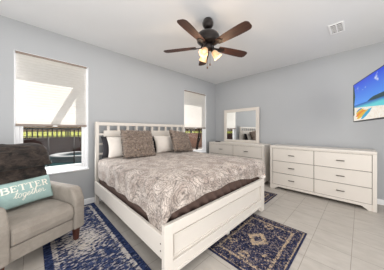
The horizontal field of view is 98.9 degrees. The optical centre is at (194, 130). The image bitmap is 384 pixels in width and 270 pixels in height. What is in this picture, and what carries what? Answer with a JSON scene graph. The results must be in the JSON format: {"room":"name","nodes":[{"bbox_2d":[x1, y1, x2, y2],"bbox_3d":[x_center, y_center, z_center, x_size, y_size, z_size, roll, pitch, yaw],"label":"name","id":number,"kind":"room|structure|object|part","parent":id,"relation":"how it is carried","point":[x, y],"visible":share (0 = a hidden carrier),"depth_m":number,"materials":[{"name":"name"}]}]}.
{"room":"bedroom","nodes":[
{"label":"bedroom","id":0,"kind":"room"},
{"bbox_2d":[0,15,215,198],"bbox_3d":[-1.526,-0.129,3.300,6.370,2.797,0.150,0,0,-45],"label":"wall","id":1,"kind":"structure","parent":0,"point":[122,88],"depth_m":3.02,"materials":[{"name":"grey paint"}]},
{"bbox_2d":[14,50,88,174],"bbox_3d":[-2.202,-0.223,2.592,0.892,1.784,0.135,0,0,-45],"label":"window","id":2,"kind":"structure","parent":1,"relation":"in","point":[18,130],"depth_m":2.70,"materials":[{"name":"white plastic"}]},
{"bbox_2d":[15,51,86,126],"bbox_3d":[-2.180,-0.588,2.565,0.837,1.042,0.038,0,0,-45],"label":"window shade","id":3,"kind":"object","parent":2,"relation":"attached to","point":[49,92],"visible":1,"depth_m":2.52,"materials":[{"name":"white fabric"}]},
{"bbox_3d":[-2.182,-0.084,2.567,0.837,0.033,0.028,0,0,-45],"label":"rail","id":4,"kind":"part","parent":3,"relation":"part of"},
{"bbox_3d":[-2.221,0.198,2.612,0.774,0.815,0.040,0,0,-45],"label":"sash","id":5,"kind":"part","parent":2,"relation":"part of","materials":[{"name":"white plastic"}]},
{"bbox_3d":[-2.175,0.655,2.564,0.892,0.028,0.057,0,0,-45],"label":"sill","id":6,"kind":"part","parent":2,"relation":"part of","materials":[{"name":"white plastic"}]},
{"bbox_2d":[84,197,100,204],"bbox_3d":[-1.468,1.224,3.241,6.070,0.092,0.014,0,0,-45],"label":"baseboard","id":7,"kind":"structure","parent":1,"relation":"attached to","point":[89,200],"depth_m":2.87,"materials":[{"name":"white paint"}]},
{"bbox_2d":[184,90,206,152],"bbox_3d":[-0.002,-0.223,4.768,0.914,1.784,0.135,0,0,-45],"label":"window","id":8,"kind":"structure","parent":1,"relation":"in","point":[203,149],"depth_m":5.05,"materials":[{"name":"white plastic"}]},
{"bbox_3d":[-0.021,0.198,4.788,0.796,0.815,0.040,0,0,-45],"label":"sash","id":9,"kind":"part","parent":8,"relation":"part of","materials":[{"name":"white plastic"}]},
{"bbox_2d":[184,90,205,128],"bbox_3d":[0.023,-0.588,4.744,0.880,1.042,0.038,0,0,-45],"label":"window shade","id":10,"kind":"object","parent":8,"relation":"attached to","point":[194,103],"visible":0.94,"depth_m":4.72,"materials":[{"name":"white fabric"}]},
{"bbox_3d":[-0.021,-0.230,4.788,0.896,1.770,0.080,0,0,-45],"label":"frame","id":11,"kind":"part","parent":8,"relation":"part of","materials":[{"name":"white plastic"}]},
{"bbox_2d":[0,0,383,83],"bbox_3d":[0.423,-1.602,1.328,6.370,0.150,5.694,0,0,-45],"label":"ceiling","id":12,"kind":"structure","parent":0,"point":[283,33],"depth_m":2.42,"materials":[{"name":"white paint"}]},
{"bbox_2d":[164,17,251,68],"bbox_3d":[0.202,-1.187,2.218,1.236,0.680,1.205,0,0,-45],"label":"ceiling fan","id":13,"kind":"object","parent":12,"relation":"hanging from","point":[207,38],"visible":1,"depth_m":2.14,"materials":[{"name":"brown wood"}]},
{"bbox_3d":[-0.210,-1.155,2.348,0.477,0.008,0.140,0,12,13],"label":"blade","id":14,"kind":"part","parent":13,"relation":"part of","materials":[{"name":"brown wood"}]},
{"bbox_3d":[-0.027,-1.155,1.910,0.140,0.008,0.477,14,7,31],"label":"blade","id":15,"kind":"part","parent":13,"relation":"part of","materials":[{"name":"brown wood"}]},
{"bbox_3d":[0.131,-1.052,2.344,0.120,0.108,0.120,0,38,-30],"label":"lamp shade","id":16,"kind":"part","parent":13,"relation":"part of","materials":[{"name":"orange glass"}]},
{"bbox_3d":[0.131,-1.052,2.165,0.120,0.108,0.120,0,-38,30],"label":"lamp shade","id":17,"kind":"part","parent":13,"relation":"part of","materials":[{"name":"orange glass"}]},
{"bbox_3d":[0.149,-1.155,2.657,0.140,0.008,0.477,-12,1,-5],"label":"blade","id":18,"kind":"part","parent":13,"relation":"part of","materials":[{"name":"brown wood"}]},
{"bbox_3d":[0.286,-1.052,2.255,0.120,0.108,0.120,-38,0,0],"label":"lamp shade","id":19,"kind":"part","parent":13,"relation":"part of","materials":[{"name":"orange glass"}]},
{"bbox_3d":[0.555,-1.155,2.410,0.477,0.008,0.140,0,-12,-23],"label":"blade","id":20,"kind":"part","parent":13,"relation":"part of","materials":[{"name":"brown wood"}]},
{"bbox_3d":[0.445,-1.155,1.949,0.140,0.008,0.477,16,-10,-40],"label":"blade","id":21,"kind":"part","parent":13,"relation":"part of","materials":[{"name":"brown wood"}]},
{"bbox_2d":[328,21,344,34],"bbox_3d":[2.107,-1.521,2.435,0.300,0.012,0.170,0,0,-45],"label":"ceiling vent","id":22,"kind":"object","parent":12,"relation":"in","point":[338,27],"visible":1,"depth_m":2.42,"materials":[{"name":"white metal"}]},
{"bbox_2d":[4,181,383,269],"bbox_3d":[0.423,1.330,1.328,6.370,0.120,5.694,0,0,-45],"label":"floor","id":23,"kind":"structure","parent":0,"point":[341,235],"depth_m":1.96,"materials":[{"name":"grey tile"}]},
{"bbox_2d":[43,203,150,269],"bbox_3d":[-1.219,1.266,1.839,0.692,0.008,2.290,0,0,-45],"label":"runner rug","id":24,"kind":"object","parent":23,"relation":"on","point":[99,245],"visible":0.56,"depth_m":1.73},
{"bbox_2d":[0,181,83,269],"bbox_3d":[-1.811,0.747,1.761,0.802,1.030,0.733,0,0,22],"label":"armchair","id":25,"kind":"object","parent":24,"relation":"on","point":[25,228],"visible":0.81,"depth_m":1.63,"materials":[{"name":"grey fabric"}]},
{"bbox_3d":[-1.910,0.891,1.466,0.762,0.471,0.113,0,0,22],"label":"arm","id":26,"kind":"part","parent":25,"relation":"part of","materials":[{"name":"grey fabric"}]},
{"bbox_2d":[0,143,51,184],"bbox_3d":[-2.092,0.372,1.861,0.371,0.460,0.646,0,0,22],"label":"throw blanket","id":27,"kind":"object","parent":25,"relation":"on","point":[23,161],"visible":0.95,"depth_m":1.85,"materials":[{"name":"brown fur"}]},
{"bbox_2d":[0,174,52,209],"bbox_3d":[-1.864,0.669,1.813,0.162,0.258,0.471,0,0,23],"label":"lumbar cushion","id":28,"kind":"object","parent":25,"relation":"on","point":[14,194],"visible":0.99,"depth_m":1.77,"materials":[{"name":"teal fabric"}]},
{"bbox_2d":[6,198,73,246],"bbox_3d":[-1.747,0.902,1.735,0.660,0.174,0.501,0,0,22],"label":"seat cushion","id":29,"kind":"object","parent":25,"relation":"on","point":[30,221],"depth_m":1.63,"materials":[{"name":"grey fabric"}]},
{"bbox_3d":[-1.777,1.058,1.747,0.675,0.128,0.505,0,0,22],"label":"panel","id":30,"kind":"part","parent":25,"relation":"part of","materials":[{"name":"grey fabric"}]},
{"bbox_3d":[-1.675,0.891,2.040,0.762,0.471,0.113,0,0,22],"label":"arm","id":31,"kind":"part","parent":25,"relation":"part of","materials":[{"name":"grey fabric"}]},
{"bbox_3d":[-1.382,1.187,1.913,0.060,0.150,0.060,0,0,22],"label":"leg","id":32,"kind":"part","parent":25,"relation":"part of","materials":[{"name":"brown wood"}]},
{"bbox_2d":[94,122,263,269],"bbox_3d":[-0.269,0.556,2.790,2.051,1.428,2.179,0,0,-45],"label":"bed","id":33,"kind":"object","parent":23,"relation":"on","point":[182,239],"visible":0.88,"depth_m":1.75,"materials":[{"name":"white paint"}]},
{"bbox_3d":[-0.977,0.960,2.083,0.030,0.196,2.065,0,0,-45],"label":"rail","id":34,"kind":"part","parent":33,"relation":"part of","materials":[{"name":"white paint"}]},
{"bbox_3d":[-1.000,0.492,3.549,1.758,0.996,0.046,0,0,-45],"label":"headboard panel","id":35,"kind":"part","parent":33,"relation":"part of","materials":[{"name":"white paint"}]},
{"bbox_3d":[-1.003,0.556,3.552,2.024,1.428,0.062,0,0,-45],"label":"headboard","id":36,"kind":"part","parent":33,"relation":"part of","materials":[{"name":"white paint"}]},
{"bbox_2d":[100,180,230,222],"bbox_3d":[-0.303,0.922,2.749,1.795,0.224,2.005,0,0,-45],"label":"box spring","id":37,"kind":"object","parent":33,"relation":"on","point":[135,207],"visible":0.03,"depth_m":2.01,"materials":[{"name":"brown fabric"}]},
{"bbox_2d":[124,175,265,221],"bbox_3d":[-0.244,0.659,2.749,1.920,0.300,2.098,0,0,-45],"label":"mattress","id":38,"kind":"object","parent":37,"relation":"on","point":[206,198],"visible":0.06,"depth_m":1.83,"materials":[{"name":"brown fabric"}]},
{"bbox_2d":[98,151,265,231],"bbox_3d":[-0.224,0.690,2.742,2.040,0.482,2.024,0,0,-45],"label":"comforter","id":39,"kind":"object","parent":38,"relation":"on","point":[164,183],"visible":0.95,"depth_m":1.92,"materials":[{"name":"fabric"}]},
{"bbox_2d":[101,137,108,157],"bbox_3d":[-1.277,0.280,3.119,0.127,0.366,0.901,0,0,43],"label":"bed pillow","id":40,"kind":"object","parent":39,"relation":"on","point":[104,139],"visible":0.09,"depth_m":2.83,"materials":[{"name":"grey fabric"}]},
{"bbox_2d":[106,137,122,157],"bbox_3d":[-1.168,0.280,3.052,0.844,0.361,0.206,0,0,-39],"label":"bed pillow","id":41,"kind":"object","parent":39,"relation":"on","point":[115,146],"visible":0.29,"depth_m":2.81,"materials":[{"name":"white fabric"}]},
{"bbox_2d":[120,130,155,158],"bbox_3d":[-1.005,0.226,2.927,0.600,0.508,0.343,0,0,-38],"label":"throw pillow","id":42,"kind":"object","parent":39,"relation":"on","point":[135,143],"visible":1,"depth_m":2.83,"materials":[{"name":"brown fabric"}]},
{"bbox_2d":[153,136,173,152],"bbox_3d":[-0.537,0.280,3.672,0.204,0.361,0.840,0,0,42],"label":"bed pillow","id":43,"kind":"object","parent":39,"relation":"on","point":[163,143],"visible":0.52,"depth_m":3.46,"materials":[{"name":"white fabric"}]},
{"bbox_2d":[169,129,192,151],"bbox_3d":[-0.297,0.231,3.631,0.310,0.532,0.649,0,0,41],"label":"throw pillow","id":44,"kind":"object","parent":39,"relation":"on","point":[180,140],"visible":0.99,"depth_m":3.51,"materials":[{"name":"brown fabric"}]},
{"bbox_3d":[0.418,1.018,1.995,1.910,0.505,0.021,0,0,-45],"label":"footboard","id":45,"kind":"part","parent":33,"relation":"part of","materials":[{"name":"white paint"}]},
{"bbox_3d":[0.436,1.016,1.977,1.910,0.508,0.032,0,0,-45],"label":"panel moulding","id":46,"kind":"part","parent":33,"relation":"part of","materials":[{"name":"white paint"}]},
{"bbox_2d":[209,141,270,182],"bbox_3d":[1.165,0.797,4.518,0.485,0.945,1.647,0,0,-45],"label":"dresser","id":47,"kind":"object","parent":23,"relation":"on","point":[258,151],"visible":0.44,"depth_m":4.13,"materials":[{"name":"white paint"}]},
{"bbox_3d":[0.889,0.518,4.787,0.401,0.263,0.762,0,0,-45],"label":"drawer","id":48,"kind":"part","parent":47,"relation":"part of","materials":[{"name":"white paint"}]},
{"bbox_3d":[1.021,0.820,4.376,0.020,0.900,1.643,0,0,-45],"label":"frame","id":49,"kind":"part","parent":47,"relation":"part of","materials":[{"name":"white paint"}]},
{"bbox_2d":[224,107,259,142],"bbox_3d":[1.308,-0.153,4.683,0.056,0.955,1.094,0,0,-45],"label":"dresser mirror","id":50,"kind":"object","parent":47,"relation":"on","point":[240,125],"visible":0.88,"depth_m":4.63,"materials":[{"name":"white paint"}]},
{"bbox_2d":[227,110,255,139],"bbox_3d":[1.305,-0.145,4.679,0.006,0.810,0.934,0,0,-45],"label":"mirror glass","id":51,"kind":"object","parent":50,"relation":"attached to","point":[241,124],"depth_m":4.65,"materials":[{"name":"silver mirror"}]},
{"bbox_3d":[1.430,0.518,4.239,0.401,0.263,0.762,0,0,-45],"label":"drawer","id":52,"kind":"part","parent":47,"relation":"part of","materials":[{"name":"white paint"}]},
{"bbox_2d":[207,213,306,269],"bbox_3d":[0.738,1.266,1.916,1.065,0.008,0.763,0,0,-45],"label":"area rug","id":53,"kind":"object","parent":23,"relation":"on","point":[258,242],"visible":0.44,"depth_m":1.81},
{"bbox_2d":[264,191,276,203],"bbox_3d":[0.672,1.266,3.769,0.695,0.008,2.085,0,0,-45],"label":"runner rug","id":54,"kind":"object","parent":23,"relation":"on","point":[268,196],"visible":0.24,"depth_m":3.15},
{"bbox_2d":[270,144,376,212],"bbox_3d":[2.409,0.797,3.261,0.485,0.945,1.614,0,0,-45],"label":"dresser","id":55,"kind":"object","parent":23,"relation":"on","point":[349,175],"visible":1,"depth_m":2.96,"materials":[{"name":"white paint"}]},
{"bbox_3d":[2.138,0.518,3.523,0.401,0.263,0.746,0,0,-45],"label":"drawer","id":56,"kind":"part","parent":55,"relation":"part of","materials":[{"name":"white paint"}]},
{"bbox_3d":[2.138,0.782,3.523,0.401,0.248,0.746,0,0,-45],"label":"drawer","id":57,"kind":"part","parent":55,"relation":"part of","materials":[{"name":"white paint"}]},
{"bbox_3d":[2.138,1.038,3.523,0.401,0.248,0.746,0,0,-45],"label":"drawer","id":58,"kind":"part","parent":55,"relation":"part of","materials":[{"name":"white paint"}]},
{"bbox_3d":[2.668,0.518,2.987,0.401,0.263,0.746,0,0,-45],"label":"drawer","id":59,"kind":"part","parent":55,"relation":"part of","materials":[{"name":"white paint"}]},
{"bbox_3d":[2.668,0.782,2.987,0.401,0.248,0.746,0,0,-45],"label":"drawer","id":60,"kind":"part","parent":55,"relation":"part of","materials":[{"name":"white paint"}]},
{"bbox_3d":[2.668,1.038,2.987,0.401,0.248,0.746,0,0,-45],"label":"drawer","id":61,"kind":"part","parent":55,"relation":"part of","materials":[{"name":"white paint"}]},
{"bbox_2d":[216,42,383,199],"bbox_3d":[2.687,-0.129,3.462,0.150,2.797,5.544,0,0,-45],"label":"wall","id":62,"kind":"structure","parent":0,"point":[307,103],"depth_m":3.52,"materials":[{"name":"grey paint"}]},
{"bbox_2d":[353,65,383,121],"bbox_3d":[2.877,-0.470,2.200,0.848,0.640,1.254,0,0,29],"label":"television","id":63,"kind":"object","parent":62,"relation":"attached to","point":[368,93],"visible":1,"depth_m":2.30,"materials":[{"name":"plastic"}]},
{"bbox_2d":[377,199,383,204],"bbox_3d":[2.581,1.224,3.453,0.014,0.092,5.380,0,0,-45],"label":"baseboard","id":64,"kind":"structure","parent":62,"relation":"attached to","point":[379,201],"depth_m":2.82,"materials":[{"name":"white paint"}]},
{"label":"outside","id":65,"kind":"structure","parent":0,"visible":0},
{"bbox_3d":[-4.017,1.470,8.329,38.000,0.200,10.506,0,0,-45],"label":"ground","id":66,"kind":"structure","parent":65,"visible":0},
{"bbox_2d":[23,136,80,154],"bbox_3d":[-6.410,0.860,10.749,38.000,1.020,0.300,0,0,-45],"label":"wall","id":67,"kind":"structure","parent":66,"relation":"on","point":[56,144],"depth_m":9.27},
{"bbox_2d":[23,127,200,137],"bbox_3d":[-6.422,0.075,10.736,38.035,0.550,0.070,0,0,-45],"label":"iron fence","id":68,"kind":"object","parent":67,"relation":"on","point":[67,130],"visible":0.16,"depth_m":9.34,"materials":[{"name":"black metal"}]},
{"bbox_3d":[-6.410,0.300,10.749,38.000,0.040,0.040,0,0,-45],"label":"rail","id":69,"kind":"part","parent":68,"relation":"part of","materials":[{"name":"metal"}]},
{"bbox_3d":[-6.410,-0.120,10.749,38.000,0.100,0.040,0,0,-45],"label":"rail","id":70,"kind":"part","parent":68,"relation":"part of","materials":[{"name":"metal"}]},
{"bbox_2d":[45,157,80,166],"bbox_3d":[-7.181,1.340,5.556,10.200,0.060,4.400,0,0,-45],"label":"swimming pool","id":71,"kind":"object","parent":66,"relation":"on","point":[53,163],"visible":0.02,"depth_m":6.82,"materials":[{"name":"liquid"}]},
{"bbox_2d":[49,151,80,161],"bbox_3d":[-5.743,1.230,8.012,2.040,0.250,2.070,0,0,-45],"label":"tub","id":72,"kind":"object","parent":71,"relation":"on","point":[65,156],"visible":0.58,"depth_m":7.17,"materials":[{"name":"paint"}]},
{"bbox_2d":[188,133,201,147],"bbox_3d":[0.801,0.760,13.696,6.000,1.180,0.070,0,0,-45],"label":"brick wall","id":73,"kind":"structure","parent":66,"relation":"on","point":[193,137],"depth_m":12.90,"materials":[{"name":"brown brick"}]},
{"bbox_2d":[196,129,201,149],"bbox_3d":[0.291,-0.665,8.133,2.080,4.130,1.952,0,0,-45],"label":"tree","id":74,"kind":"object","parent":66,"relation":"on","point":[199,133],"visible":0.02,"depth_m":8.01,"materials":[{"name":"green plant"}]},
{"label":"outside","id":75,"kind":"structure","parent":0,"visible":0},
{"bbox_2d":[23,131,200,137],"bbox_3d":[-13.410,0.470,23.516,66.000,0.800,27.700,0,0,-45],"label":"lawn","id":76,"kind":"structure","parent":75,"point":[24,133],"depth_m":11.91,"materials":[{"name":"green plant"}]},
{"bbox_2d":[23,126,200,131],"bbox_3d":[-8.523,0.210,18.574,66.000,1.120,0.400,0,0,-45],"label":"wall","id":77,"kind":"structure","parent":76,"relation":"on","point":[24,130],"depth_m":14.30,"materials":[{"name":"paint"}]}
]}

